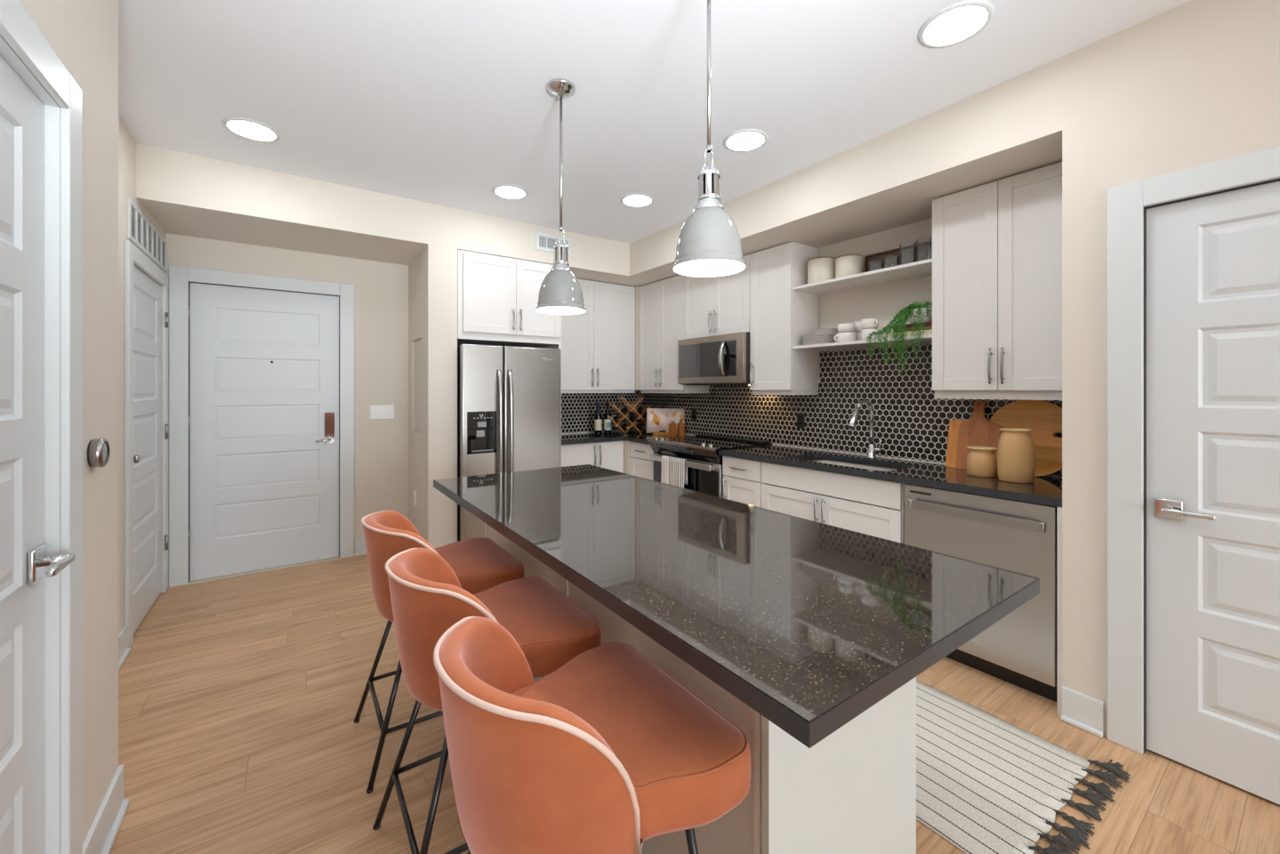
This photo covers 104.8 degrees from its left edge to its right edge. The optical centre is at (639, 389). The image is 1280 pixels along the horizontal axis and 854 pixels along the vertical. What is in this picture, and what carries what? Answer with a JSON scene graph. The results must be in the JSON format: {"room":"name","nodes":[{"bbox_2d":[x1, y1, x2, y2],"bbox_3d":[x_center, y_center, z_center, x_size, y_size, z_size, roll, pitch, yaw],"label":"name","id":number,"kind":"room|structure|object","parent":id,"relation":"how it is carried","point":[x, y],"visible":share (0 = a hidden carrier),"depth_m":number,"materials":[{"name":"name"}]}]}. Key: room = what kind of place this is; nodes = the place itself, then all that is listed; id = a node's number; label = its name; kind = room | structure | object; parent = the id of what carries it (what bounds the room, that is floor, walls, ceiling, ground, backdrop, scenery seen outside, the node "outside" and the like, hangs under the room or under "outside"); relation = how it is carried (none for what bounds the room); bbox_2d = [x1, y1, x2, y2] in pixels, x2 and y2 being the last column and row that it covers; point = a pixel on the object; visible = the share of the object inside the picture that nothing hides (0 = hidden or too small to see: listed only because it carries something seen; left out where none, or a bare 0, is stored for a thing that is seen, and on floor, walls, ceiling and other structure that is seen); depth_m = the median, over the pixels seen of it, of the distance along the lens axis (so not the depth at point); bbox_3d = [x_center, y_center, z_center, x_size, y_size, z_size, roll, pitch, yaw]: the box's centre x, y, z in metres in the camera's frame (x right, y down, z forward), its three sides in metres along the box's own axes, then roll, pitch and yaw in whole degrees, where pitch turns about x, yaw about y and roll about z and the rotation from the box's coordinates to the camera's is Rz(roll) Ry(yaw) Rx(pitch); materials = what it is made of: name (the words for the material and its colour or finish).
{"room":"apartment kitchen","nodes":[
{"label":"apartment kitchen","id":0,"kind":"room"},
{"bbox_2d":[18,0,118,841],"bbox_3d":[0.752,-0.009,-2.346,0.532,2.743,9.296,0,0,-35],"label":"wall","id":1,"kind":"structure","parent":0,"point":[83,34],"depth_m":1.44,"materials":[{"name":"beige paint"}]},
{"bbox_2d":[0,35,59,853],"bbox_3d":[-1.199,0.337,0.842,0.062,2.050,0.837,0,0,-35],"label":"trim","id":2,"kind":"structure","parent":1,"relation":"attached to","point":[52,109],"depth_m":1.19,"materials":[{"name":"white paint"}]},
{"bbox_2d":[0,55,75,853],"bbox_3d":[-1.183,0.333,0.853,0.102,2.034,0.829,0,0,-35],"label":"door","id":3,"kind":"structure","parent":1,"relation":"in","point":[24,560],"depth_m":1.09,"materials":[{"name":"white paint"}]},
{"bbox_2d":[0,0,82,853],"bbox_3d":[-1.168,0.290,0.864,0.018,2.144,1.025,0,0,-35],"label":"trim","id":4,"kind":"structure","parent":1,"relation":"attached to","point":[18,29],"depth_m":1.21,"materials":[{"name":"white paint"}]},
{"bbox_2d":[87,438,110,466],"bbox_3d":[-1.541,0.180,1.404,0.029,0.083,0.083,0,0,-35],"label":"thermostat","id":5,"kind":"object","parent":1,"relation":"attached to","point":[98,449],"visible":1,"depth_m":1.38,"materials":[{"name":"silver metal"}]},
{"bbox_2d":[82,764,129,853],"bbox_3d":[0.924,1.294,-2.103,0.028,0.135,9.096,0,0,-35],"label":"baseboard","id":6,"kind":"structure","parent":1,"relation":"attached to","point":[100,836],"depth_m":1.48,"materials":[{"name":"white paint"}]},
{"bbox_2d":[118,115,165,633],"bbox_3d":[-2.802,-0.009,2.490,0.280,2.743,2.704,0,0,-35],"label":"wall","id":7,"kind":"structure","parent":0,"point":[126,143],"depth_m":2.53,"materials":[{"name":"beige paint"}]},
{"bbox_2d":[118,625,131,669],"bbox_3d":[-2.293,1.294,2.033,0.028,0.135,1.304,0,0,-35],"label":"baseboard","id":8,"kind":"structure","parent":7,"relation":"attached to","point":[124,650],"depth_m":2.49,"materials":[{"name":"white paint"}]},
{"bbox_2d":[124,239,168,647],"bbox_3d":[-2.958,0.289,2.970,0.018,2.145,0.986,0,0,-35],"label":"trim","id":9,"kind":"structure","parent":7,"relation":"attached to","point":[132,254],"depth_m":2.62,"materials":[{"name":"white paint"}]},
{"bbox_2d":[127,198,167,272],"bbox_3d":[-2.977,-0.908,2.992,0.012,0.210,0.940,0,0,-35],"label":"air vent","id":10,"kind":"object","parent":7,"relation":"in","point":[140,231],"visible":1,"depth_m":2.92,"materials":[{"name":"white metal"}]},
{"bbox_2d":[133,265,168,633],"bbox_3d":[-2.977,0.331,2.976,0.076,2.039,0.830,0,0,-35],"label":"door","id":11,"kind":"structure","parent":7,"relation":"in","point":[147,293],"depth_m":2.97,"materials":[{"name":"white paint"}]},
{"bbox_2d":[165,233,408,587],"bbox_3d":[-2.648,0.143,4.036,1.750,2.438,0.350,0,0,-35],"label":"wall","id":12,"kind":"structure","parent":0,"point":[381,289],"depth_m":4.09,"materials":[{"name":"beige paint"}]},
{"bbox_2d":[169,265,354,587],"bbox_3d":[-2.790,0.252,3.712,1.108,2.220,0.018,0,0,-35],"label":"trim","id":13,"kind":"structure","parent":12,"relation":"attached to","point":[180,277],"depth_m":3.44,"materials":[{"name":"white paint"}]},
{"bbox_2d":[188,282,338,580],"bbox_3d":[-2.799,0.298,3.713,0.912,2.104,0.113,0,0,-35],"label":"door","id":14,"kind":"structure","parent":12,"relation":"in","point":[263,417],"depth_m":3.71,"materials":[{"name":"white paint"}]},
{"bbox_2d":[187,555,339,585],"bbox_3d":[-2.816,1.357,3.747,0.908,0.010,0.130,0,0,-35],"label":"threshold","id":15,"kind":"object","parent":12,"relation":"attached to","point":[334,558],"depth_m":3.68,"materials":[{"name":"beige"}]},
{"bbox_2d":[354,538,366,555],"bbox_3d":[-2.164,1.294,4.145,0.403,0.135,0.028,0,0,-35],"label":"baseboard","id":16,"kind":"structure","parent":12,"relation":"attached to","point":[360,549],"depth_m":4.05,"materials":[{"name":"white paint"}]},
{"bbox_2d":[370,404,394,419],"bbox_3d":[-2.169,0.190,4.149,0.181,0.119,0.017,0,0,-35],"label":"light switch","id":17,"kind":"object","parent":12,"relation":"attached to","point":[376,411],"visible":1,"depth_m":4.15,"materials":[{"name":"white plastic"}]},
{"bbox_2d":[408,243,457,547],"bbox_3d":[-1.702,0.143,4.017,0.207,2.438,0.770,0,0,-35],"label":"wall partition","id":18,"kind":"structure","parent":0,"point":[432,275],"depth_m":3.73,"materials":[{"name":"beige paint"}]},
{"bbox_2d":[414,338,421,432],"bbox_3d":[-1.786,-0.033,4.000,0.011,0.746,0.396,0,0,-35],"label":"access panel","id":19,"kind":"object","parent":18,"relation":"attached to","point":[418,343],"visible":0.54,"depth_m":4.04,"materials":[{"name":"beige paint"}]},
{"bbox_2d":[136,56,1062,286],"bbox_3d":[-0.492,-1.228,3.117,4.220,0.305,4.335,0,0,-35],"label":"soffit","id":20,"kind":"structure","parent":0,"point":[892,179],"depth_m":3.08,"materials":[{"name":"beige paint"}]},
{"bbox_2d":[535,231,571,255],"bbox_3d":[-0.738,-1.248,4.219,0.325,0.150,0.008,0,0,-35],"label":"vent register","id":21,"kind":"object","parent":20,"relation":"attached to","point":[543,241],"visible":0.82,"depth_m":4.19,"materials":[{"name":"white paint"}]},
{"bbox_2d":[118,0,1191,243],"bbox_3d":[1.598,-1.431,-0.099,4.500,0.100,12.000,0,0,-35],"label":"ceiling","id":22,"kind":"structure","parent":0,"point":[441,102],"depth_m":2.21,"materials":[{"name":"white paint"}]},
{"bbox_2d":[221,117,281,142],"bbox_3d":[-2.062,-1.377,2.621,0.248,0.008,0.248,0,0,-35],"label":"recessed light","id":23,"kind":"object","parent":22,"relation":"in","point":[252,129],"visible":1,"depth_m":2.61,"materials":[{"name":"white paint"}]},
{"bbox_2d":[491,185,528,199],"bbox_3d":[-0.907,-1.377,3.446,0.248,0.008,0.248,0,0,-35],"label":"recessed light","id":24,"kind":"object","parent":22,"relation":"in","point":[505,191],"visible":1,"depth_m":3.43,"materials":[{"name":"white paint"}]},
{"bbox_2d":[535,78,586,314],"bbox_3d":[-0.361,-0.871,2.252,0.227,1.021,0.227,0,0,-35],"label":"pendant light","id":25,"kind":"object","parent":22,"relation":"hanging from","point":[560,293],"visible":1,"depth_m":2.21,"materials":[{"name":"grey metal"}]},
{"bbox_2d":[553,242,568,262],"bbox_3d":[-0.361,-0.618,2.252,0.070,0.096,0.070,0,0,-35],"label":"socket","id":26,"kind":"object","parent":25,"relation":"attached to","point":[560,250],"depth_m":2.23,"materials":[{"name":"silver metal"}]},
{"bbox_2d":[619,193,654,206],"bbox_3d":[-0.020,-1.377,3.592,0.248,0.008,0.248,0,0,-35],"label":"recessed light","id":27,"kind":"object","parent":22,"relation":"in","point":[637,199],"visible":1,"depth_m":3.57,"materials":[{"name":"white paint"}]},
{"bbox_2d":[672,0,746,276],"bbox_3d":[0.215,-0.879,1.540,0.227,1.003,0.227,0,0,-35],"label":"pendant light","id":28,"kind":"object","parent":22,"relation":"hanging from","point":[709,244],"visible":1,"depth_m":1.50,"materials":[{"name":"grey metal"}]},
{"bbox_2d":[697,168,720,196],"bbox_3d":[0.215,-0.636,1.540,0.070,0.096,0.070,0,0,-35],"label":"socket","id":29,"kind":"object","parent":28,"relation":"attached to","point":[708,178],"depth_m":1.51,"materials":[{"name":"silver metal"}]},
{"bbox_2d":[722,128,768,152],"bbox_3d":[0.584,-1.377,2.733,0.248,0.008,0.248,0,0,-35],"label":"recessed light","id":30,"kind":"object","parent":22,"relation":"in","point":[740,140],"visible":1,"depth_m":2.72,"materials":[{"name":"white paint"}]},
{"bbox_2d":[917,0,995,48],"bbox_3d":[1.193,-1.377,1.868,0.248,0.008,0.248,0,0,-35],"label":"recessed light","id":31,"kind":"object","parent":22,"relation":"in","point":[953,23],"visible":1,"depth_m":1.85,"materials":[{"name":"white paint"}]},
{"bbox_2d":[109,555,1279,853],"bbox_3d":[1.598,1.412,-0.099,4.500,0.100,12.000,0,0,-35],"label":"floor","id":32,"kind":"structure","parent":0,"point":[239,697],"depth_m":1.90,"materials":[{"name":"brown wood"}]},
{"bbox_2d":[354,510,524,793],"bbox_3d":[-0.819,0.925,2.004,0.562,0.874,0.516,0,0,-35],"label":"bar stool","id":33,"kind":"object","parent":32,"relation":"on","point":[479,564],"visible":0.66,"depth_m":1.87,"materials":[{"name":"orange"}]},
{"bbox_2d":[372,547,601,853],"bbox_3d":[-0.474,0.925,1.513,0.562,0.874,0.516,0,0,-35],"label":"bar stool","id":34,"kind":"object","parent":32,"relation":"on","point":[428,598],"visible":0.72,"depth_m":1.38,"materials":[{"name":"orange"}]},
{"bbox_2d":[457,343,560,541],"bbox_3d":[-1.202,0.503,4.222,0.822,1.698,0.810,0,0,-35],"label":"refrigerator","id":35,"kind":"object","parent":32,"relation":"on","point":[509,397],"visible":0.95,"depth_m":3.86,"materials":[{"name":"grey metal"}]},
{"bbox_2d":[457,249,561,466],"bbox_3d":[-1.226,0.146,4.282,0.869,2.432,0.764,0,0,-35],"label":"tall cabinet","id":36,"kind":"object","parent":32,"relation":"on","point":[497,296],"visible":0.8,"depth_m":3.97,"materials":[{"name":"white paint"}]},
{"bbox_2d":[433,616,750,853],"bbox_3d":[-0.134,0.925,1.030,0.562,0.874,0.516,0,0,-35],"label":"bar stool","id":37,"kind":"object","parent":32,"relation":"on","point":[607,752],"visible":1,"depth_m":0.88,"materials":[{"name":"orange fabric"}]},
{"bbox_2d":[561,440,631,474],"bbox_3d":[-0.585,0.928,4.809,0.781,0.868,0.638,0,0,-35],"label":"base cabinet","id":38,"kind":"object","parent":32,"relation":"on","point":[614,455],"visible":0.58,"depth_m":4.67,"materials":[{"name":"white paint"}]},
{"bbox_2d":[561,429,692,444],"bbox_3d":[-0.236,0.475,4.818,1.362,0.036,1.024,0,0,-35],"label":"countertop","id":39,"kind":"structure","parent":38,"relation":"on","point":[632,436],"depth_m":4.73,"materials":[{"name":"stone"}]},
{"bbox_2d":[594,402,601,434],"bbox_3d":[-0.432,0.293,5.075,0.076,0.327,0.076,0,0,-35],"label":"wine bottle","id":40,"kind":"object","parent":39,"relation":"on","point":[598,414],"visible":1,"depth_m":5.04,"materials":[{"name":"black glass"}]},
{"bbox_2d":[603,402,611,434],"bbox_3d":[-0.336,0.293,5.111,0.076,0.327,0.077,0,0,-35],"label":"wine bottle","id":41,"kind":"object","parent":39,"relation":"on","point":[607,420],"visible":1,"depth_m":5.08,"materials":[{"name":"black glass"}]},
{"bbox_2d":[608,395,650,433],"bbox_3d":[-0.129,0.264,5.215,0.452,0.386,0.170,0,0,-17],"label":"wine rack","id":42,"kind":"object","parent":39,"relation":"on","point":[631,424],"visible":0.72,"depth_m":5.18,"materials":[{"name":"orange wood"}]},
{"bbox_2d":[652,432,676,434],"bbox_3d":[0.256,0.351,5.010,0.240,0.213,0.108,0,0,10],"label":"book stand","id":43,"kind":"object","parent":39,"relation":"on","point":[654,433],"visible":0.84,"depth_m":4.96,"materials":[{"name":"orange wood"}]},
{"bbox_2d":[646,408,684,433],"bbox_3d":[0.259,0.318,5.026,0.390,0.252,0.076,0,0,10],"label":"cookbook","id":44,"kind":"object","parent":43,"relation":"on","point":[658,420],"visible":0.73,"depth_m":5.02,"materials":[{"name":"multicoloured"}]},
{"bbox_2d":[668,420,676,437],"bbox_3d":[0.314,0.379,4.744,0.054,0.157,0.054,0,0,-35],"label":"mill","id":45,"kind":"object","parent":39,"relation":"on","point":[672,426],"visible":1,"depth_m":4.72,"materials":[{"name":"brown wood"}]},
{"bbox_2d":[676,420,684,436],"bbox_3d":[0.398,0.379,4.772,0.054,0.157,0.054,0,0,-35],"label":"mill","id":46,"kind":"object","parent":39,"relation":"on","point":[680,426],"visible":0.94,"depth_m":4.75,"materials":[{"name":"brown wood"}]},
{"bbox_2d":[630,441,655,480],"bbox_3d":[0.220,0.928,4.801,0.634,0.868,0.458,0,0,-35],"label":"base cabinet","id":47,"kind":"object","parent":32,"relation":"on","point":[641,466],"visible":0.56,"depth_m":4.60,"materials":[{"name":"white paint"}]},
{"bbox_2d":[485,523,916,853],"bbox_3d":[-0.013,0.928,2.008,0.632,0.868,1.900,0,0,-35],"label":"kitchen island","id":48,"kind":"object","parent":32,"relation":"on","point":[853,791],"visible":0.12,"depth_m":1.23,"materials":[{"name":"white paint"}]},
{"bbox_2d":[433,464,1039,748],"bbox_3d":[-0.040,0.475,1.849,0.902,0.036,2.232,0,0,-35],"label":"island countertop","id":49,"kind":"structure","parent":48,"relation":"on","point":[809,624],"depth_m":1.15,"materials":[{"name":"stone"}]},
{"bbox_2d":[647,434,772,498],"bbox_3d":[0.584,0.879,4.243,0.655,0.926,0.862,0,0,-35],"label":"stove","id":50,"kind":"object","parent":32,"relation":"on","point":[704,463],"visible":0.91,"depth_m":4.00,"materials":[{"name":"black metal"}]},
{"bbox_2d":[660,455,687,488],"bbox_3d":[0.282,0.740,4.126,0.044,0.346,0.307,0,0,-35],"label":"dish towel","id":51,"kind":"object","parent":50,"relation":"hanging from","point":[673,471],"visible":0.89,"depth_m":4.10,"materials":[{"name":"white fabric"}]},
{"bbox_2d":[659,434,772,450],"bbox_3d":[0.588,0.442,4.245,0.645,0.030,0.862,0,0,-35],"label":"cooktop","id":52,"kind":"object","parent":50,"relation":"in","point":[699,441],"depth_m":4.14,"materials":[{"name":"black glass"}]},
{"bbox_2d":[722,455,762,507],"bbox_3d":[0.961,0.928,3.747,0.634,0.868,0.376,0,0,-35],"label":"base cabinet","id":53,"kind":"object","parent":32,"relation":"on","point":[742,482],"visible":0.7,"depth_m":3.57,"materials":[{"name":"white paint"}]},
{"bbox_2d":[761,461,905,543],"bbox_3d":[1.349,0.928,3.194,0.634,0.868,0.970,0,0,-35],"label":"base cabinet","id":54,"kind":"object","parent":32,"relation":"on","point":[881,522],"visible":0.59,"depth_m":2.95,"materials":[{"name":"white paint"}]},
{"bbox_2d":[718,444,1062,507],"bbox_3d":[1.439,0.475,3.073,0.629,0.036,2.038,0,0,-35],"label":"countertop","id":55,"kind":"structure","parent":54,"relation":"on","point":[1046,490],"depth_m":2.74,"materials":[{"name":"stone"}]},
{"bbox_2d":[787,458,899,508],"bbox_3d":[1.321,0.591,3.154,0.414,0.193,0.744,0,0,-35],"label":"sink","id":56,"kind":"object","parent":55,"relation":"in","point":[817,460],"visible":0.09,"depth_m":3.30,"materials":[{"name":"silver metal"}]},
{"bbox_2d":[847,398,881,458],"bbox_3d":[1.465,0.258,3.202,0.287,0.398,0.104,0,0,-35],"label":"faucet","id":57,"kind":"object","parent":55,"relation":"on","point":[872,449],"visible":1,"depth_m":3.26,"materials":[{"name":"silver metal"}]},
{"bbox_2d":[945,419,968,467],"bbox_3d":[1.888,0.319,2.881,0.071,0.281,0.162,0,0,-35],"label":"cutting board","id":58,"kind":"object","parent":55,"relation":"on","point":[953,424],"visible":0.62,"depth_m":2.92,"materials":[{"name":"brown wood"}]},
{"bbox_2d":[955,401,1001,473],"bbox_3d":[1.925,0.263,2.796,0.094,0.394,0.210,0,0,-35],"label":"cutting board","id":59,"kind":"object","parent":55,"relation":"on","point":[978,430],"visible":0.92,"depth_m":2.81,"materials":[{"name":"brown wood"}]},
{"bbox_2d":[966,445,997,477],"bbox_3d":[1.819,0.382,2.621,0.136,0.150,0.136,0,0,-35],"label":"jar","id":60,"kind":"object","parent":55,"relation":"on","point":[981,461],"visible":1,"depth_m":2.57,"materials":[{"name":"brown ceramic"}]},
{"bbox_2d":[997,427,1035,483],"bbox_3d":[1.880,0.327,2.464,0.154,0.260,0.154,0,0,-35],"label":"jar","id":61,"kind":"object","parent":55,"relation":"on","point":[1016,454],"visible":1,"depth_m":2.41,"materials":[{"name":"brown ceramic"}]},
{"bbox_2d":[989,399,1062,475],"bbox_3d":[2.084,0.255,2.632,0.067,0.409,0.410,0,0,-35],"label":"cutting board","id":62,"kind":"object","parent":55,"relation":"on","point":[1044,418],"visible":0.42,"depth_m":2.59,"materials":[{"name":"brown wood"}]},
{"bbox_2d":[904,483,1057,702],"bbox_3d":[1.807,0.931,2.514,0.632,0.862,0.655,0,0,-35],"label":"dishwasher","id":63,"kind":"object","parent":32,"relation":"on","point":[1020,648],"visible":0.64,"depth_m":2.24,"materials":[{"name":"grey metal"}]},
{"bbox_2d":[916,679,1130,853],"bbox_3d":[0.866,1.351,2.298,0.856,0.019,1.922,0,0,-35],"label":"runner rug","id":64,"kind":"object","parent":32,"relation":"on","point":[986,784],"visible":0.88,"depth_m":1.70,"materials":[{"name":"fabric"}]},
{"bbox_2d":[1057,507,1062,716],"bbox_3d":[1.771,0.928,2.071,0.040,0.868,0.016,0,0,-35],"label":"filler panel","id":65,"kind":"object","parent":32,"relation":"on","point":[1059,509],"visible":0.5,"depth_m":2.06,"materials":[{"name":"white paint"}]},
{"bbox_2d":[768,217,932,445],"bbox_3d":[1.255,0.143,4.100,0.230,2.438,3.935,0,0,-35],"label":"wall","id":66,"kind":"structure","parent":0,"point":[881,301],"depth_m":3.37,"materials":[{"name":"beige paint"}]},
{"bbox_2d":[638,274,709,393],"bbox_3d":[0.309,-0.518,4.910,0.366,1.107,0.722,0,0,-35],"label":"upper cabinet","id":67,"kind":"object","parent":66,"relation":"attached to","point":[661,303],"visible":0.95,"depth_m":4.79,"materials":[{"name":"white paint"}]},
{"bbox_2d":[684,253,751,339],"bbox_3d":[0.750,-0.762,4.284,0.366,0.619,0.802,0,0,-35],"label":"upper cabinet","id":68,"kind":"object","parent":66,"relation":"attached to","point":[719,305],"visible":0.49,"depth_m":4.17,"materials":[{"name":"white paint"}]},
{"bbox_2d":[677,331,749,385],"bbox_3d":[0.709,-0.243,4.255,0.445,0.414,0.802,0,0,-35],"label":"microwave","id":69,"kind":"object","parent":68,"relation":"attached to","point":[721,359],"visible":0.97,"depth_m":4.08,"materials":[{"name":"grey metal"}]},
{"bbox_2d":[749,241,818,394],"bbox_3d":[1.094,-0.516,3.794,0.366,1.112,0.387,0,0,-35],"label":"upper cabinet","id":70,"kind":"object","parent":66,"relation":"attached to","point":[780,315],"visible":1,"depth_m":3.67,"materials":[{"name":"white paint"}]},
{"bbox_2d":[642,343,1062,477],"bbox_3d":[1.157,0.084,4.029,0.012,0.748,3.923,0,0,-35],"label":"wall tiles","id":71,"kind":"structure","parent":66,"relation":"attached to","point":[911,424],"depth_m":3.52,"materials":[{"name":"black tile"}]},
{"bbox_2d":[691,408,696,420],"bbox_3d":[0.535,0.247,4.899,0.008,0.116,0.072,0,0,-35],"label":"outlet","id":72,"kind":"object","parent":71,"relation":"attached to","point":[693,410],"visible":1,"depth_m":4.89,"materials":[{"name":"black plastic"}]},
{"bbox_2d":[796,412,804,427],"bbox_3d":[1.260,0.242,3.869,0.008,0.116,0.072,0,0,-35],"label":"outlet","id":73,"kind":"object","parent":71,"relation":"attached to","point":[800,415],"visible":1,"depth_m":3.87,"materials":[{"name":"black plastic"}]},
{"bbox_2d":[792,258,932,294],"bbox_3d":[1.506,-0.730,3.261,0.325,0.020,0.955,0,0,-35],"label":"wall shelf","id":74,"kind":"object","parent":66,"relation":"attached to","point":[921,268],"visible":0.76,"depth_m":3.20,"materials":[{"name":"white paint"}]},
{"bbox_2d":[807,257,835,283],"bbox_3d":[1.300,-0.834,3.524,0.190,0.186,0.190,0,0,-35],"label":"crock","id":75,"kind":"object","parent":74,"relation":"on","point":[819,269],"visible":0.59,"depth_m":3.44,"materials":[{"name":"beige ceramic"}]},
{"bbox_2d":[835,254,862,278],"bbox_3d":[1.421,-0.820,3.352,0.170,0.159,0.170,0,0,-35],"label":"crock","id":76,"kind":"object","parent":74,"relation":"on","point":[847,264],"visible":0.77,"depth_m":3.28,"materials":[{"name":"beige ceramic"}]},
{"bbox_2d":[864,241,932,272],"bbox_3d":[1.691,-0.829,3.194,0.030,0.177,0.480,0,0,-35],"label":"serving tray","id":77,"kind":"object","parent":74,"relation":"on","point":[907,253],"visible":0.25,"depth_m":3.22,"materials":[{"name":"brown wood"}]},
{"bbox_2d":[899,241,916,265],"bbox_3d":[1.636,-0.817,3.011,0.090,0.152,0.090,0,0,-35],"label":"drinking glass","id":78,"kind":"object","parent":74,"relation":"on","point":[914,254],"visible":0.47,"depth_m":3.00,"materials":[{"name":"clear glass"}]},
{"bbox_2d":[916,236,932,261],"bbox_3d":[1.696,-0.820,2.943,0.082,0.158,0.082,0,0,-35],"label":"drinking glass","id":79,"kind":"object","parent":74,"relation":"on","point":[917,259],"visible":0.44,"depth_m":2.94,"materials":[{"name":"clear glass"}]},
{"bbox_2d":[792,334,932,351],"bbox_3d":[1.506,-0.303,3.261,0.325,0.020,0.955,0,0,-35],"label":"wall shelf","id":80,"kind":"object","parent":66,"relation":"attached to","point":[927,338],"visible":0.7,"depth_m":3.23,"materials":[{"name":"white paint"}]},
{"bbox_2d":[833,331,855,342],"bbox_3d":[1.390,-0.347,3.330,0.136,0.068,0.119,0,0,-35],"label":"mug","id":81,"kind":"object","parent":80,"relation":"on","point":[849,336],"visible":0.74,"depth_m":3.29,"materials":[{"name":"white ceramic"}]},
{"bbox_2d":[837,322,854,332],"bbox_3d":[1.402,-0.412,3.339,0.124,0.060,0.109,0,0,-35],"label":"mug","id":82,"kind":"object","parent":81,"relation":"on","point":[846,327],"visible":0.91,"depth_m":3.29,"materials":[{"name":"white ceramic"}]},
{"bbox_2d":[855,331,862,340],"bbox_3d":[1.525,-0.351,3.369,0.110,0.075,0.122,0,0,-35],"label":"mug","id":83,"kind":"object","parent":80,"relation":"on","point":[858,337],"visible":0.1,"depth_m":3.34,"materials":[{"name":"white ceramic"}]},
{"bbox_2d":[853,321,862,332],"bbox_3d":[1.519,-0.426,3.371,0.117,0.075,0.112,0,0,-35],"label":"mug","id":84,"kind":"object","parent":83,"relation":"on","point":[857,324],"visible":0.32,"depth_m":3.34,"materials":[{"name":"white ceramic"}]},
{"bbox_2d":[861,329,878,339],"bbox_3d":[1.479,-0.348,3.148,0.100,0.070,0.120,0,0,-35],"label":"mug","id":85,"kind":"object","parent":80,"relation":"on","point":[865,333],"visible":0.7,"depth_m":3.12,"materials":[{"name":"white ceramic"}]},
{"bbox_2d":[861,318,878,329],"bbox_3d":[1.479,-0.417,3.148,0.100,0.066,0.120,0,0,-35],"label":"mug","id":86,"kind":"object","parent":85,"relation":"on","point":[866,323],"visible":0.94,"depth_m":3.12,"materials":[{"name":"white ceramic"}]},
{"bbox_2d":[886,329,932,338],"bbox_3d":[1.682,-0.330,2.980,0.220,0.032,0.270,0,0,-35],"label":"book","id":87,"kind":"object","parent":80,"relation":"on","point":[928,331],"visible":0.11,"depth_m":2.90,"materials":[{"name":"beige paper"}]},
{"bbox_2d":[893,324,932,332],"bbox_3d":[1.691,-0.359,2.967,0.190,0.026,0.240,0,0,-35],"label":"book","id":88,"kind":"object","parent":87,"relation":"on","point":[929,326],"visible":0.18,"depth_m":2.90,"materials":[{"name":"beige paper"}]},
{"bbox_2d":[894,321,932,328],"bbox_3d":[1.691,-0.382,2.967,0.200,0.018,0.240,0,0,-35],"label":"book","id":89,"kind":"object","parent":88,"relation":"on","point":[930,322],"visible":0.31,"depth_m":2.89,"materials":[{"name":"beige paper"}]},
{"bbox_2d":[865,300,932,373],"bbox_3d":[1.617,-0.316,2.995,0.308,0.441,0.362,0,0,-35],"label":"trailing plant","id":90,"kind":"object","parent":89,"relation":"on","point":[918,313],"visible":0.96,"depth_m":2.91,"materials":[{"name":"green plant"}]},
{"bbox_2d":[932,161,1062,400],"bbox_3d":[1.944,-0.511,2.586,0.366,1.122,0.650,0,0,-35],"label":"upper cabinet","id":91,"kind":"object","parent":66,"relation":"attached to","point":[997,245],"visible":0.85,"depth_m":2.50,"materials":[{"name":"white paint"}]},
{"bbox_2d":[1062,0,1279,736],"bbox_3d":[4.320,-0.009,-0.835,0.892,2.743,7.665,0,0,-35],"label":"wall","id":92,"kind":"structure","parent":0,"point":[1194,83],"depth_m":1.94,"materials":[{"name":"beige paint"}]},
{"bbox_2d":[1060,685,1103,737],"bbox_3d":[3.886,1.294,-1.017,0.028,0.135,7.465,0,0,-35],"label":"baseboard","id":93,"kind":"structure","parent":92,"relation":"attached to","point":[1083,712],"depth_m":1.98,"materials":[{"name":"white paint"}]},
{"bbox_2d":[1106,145,1279,754],"bbox_3d":[2.142,0.289,1.472,0.018,2.145,1.105,0,0,-35],"label":"trim","id":94,"kind":"structure","parent":92,"relation":"attached to","point":[1125,203],"depth_m":1.87,"materials":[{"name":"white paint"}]},
{"bbox_2d":[1146,180,1279,805],"bbox_3d":[2.150,0.336,1.482,0.102,2.029,0.902,0,0,-35],"label":"door","id":95,"kind":"structure","parent":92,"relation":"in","point":[1213,261],"depth_m":1.72,"materials":[{"name":"white paint"}]},
{"bbox_3d":[-0.911,0.143,5.227,2.478,2.438,0.400,0,0,-35],"label":"wall","id":96,"kind":"structure","parent":0,"visible":0},
{"bbox_2d":[561,278,639,393],"bbox_3d":[-0.539,-0.518,4.984,1.052,1.107,0.406,0,0,-35],"label":"upper cabinet","id":97,"kind":"object","parent":96,"relation":"attached to","point":[599,345],"visible":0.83,"depth_m":4.90,"materials":[{"name":"white paint"}]},
{"bbox_2d":[561,390,642,434],"bbox_3d":[-0.531,0.190,5.242,1.361,0.536,0.012,0,0,-35],"label":"wall tiles","id":98,"kind":"structure","parent":96,"relation":"attached to","point":[578,410],"depth_m":5.22,"materials":[{"name":"black tile"}]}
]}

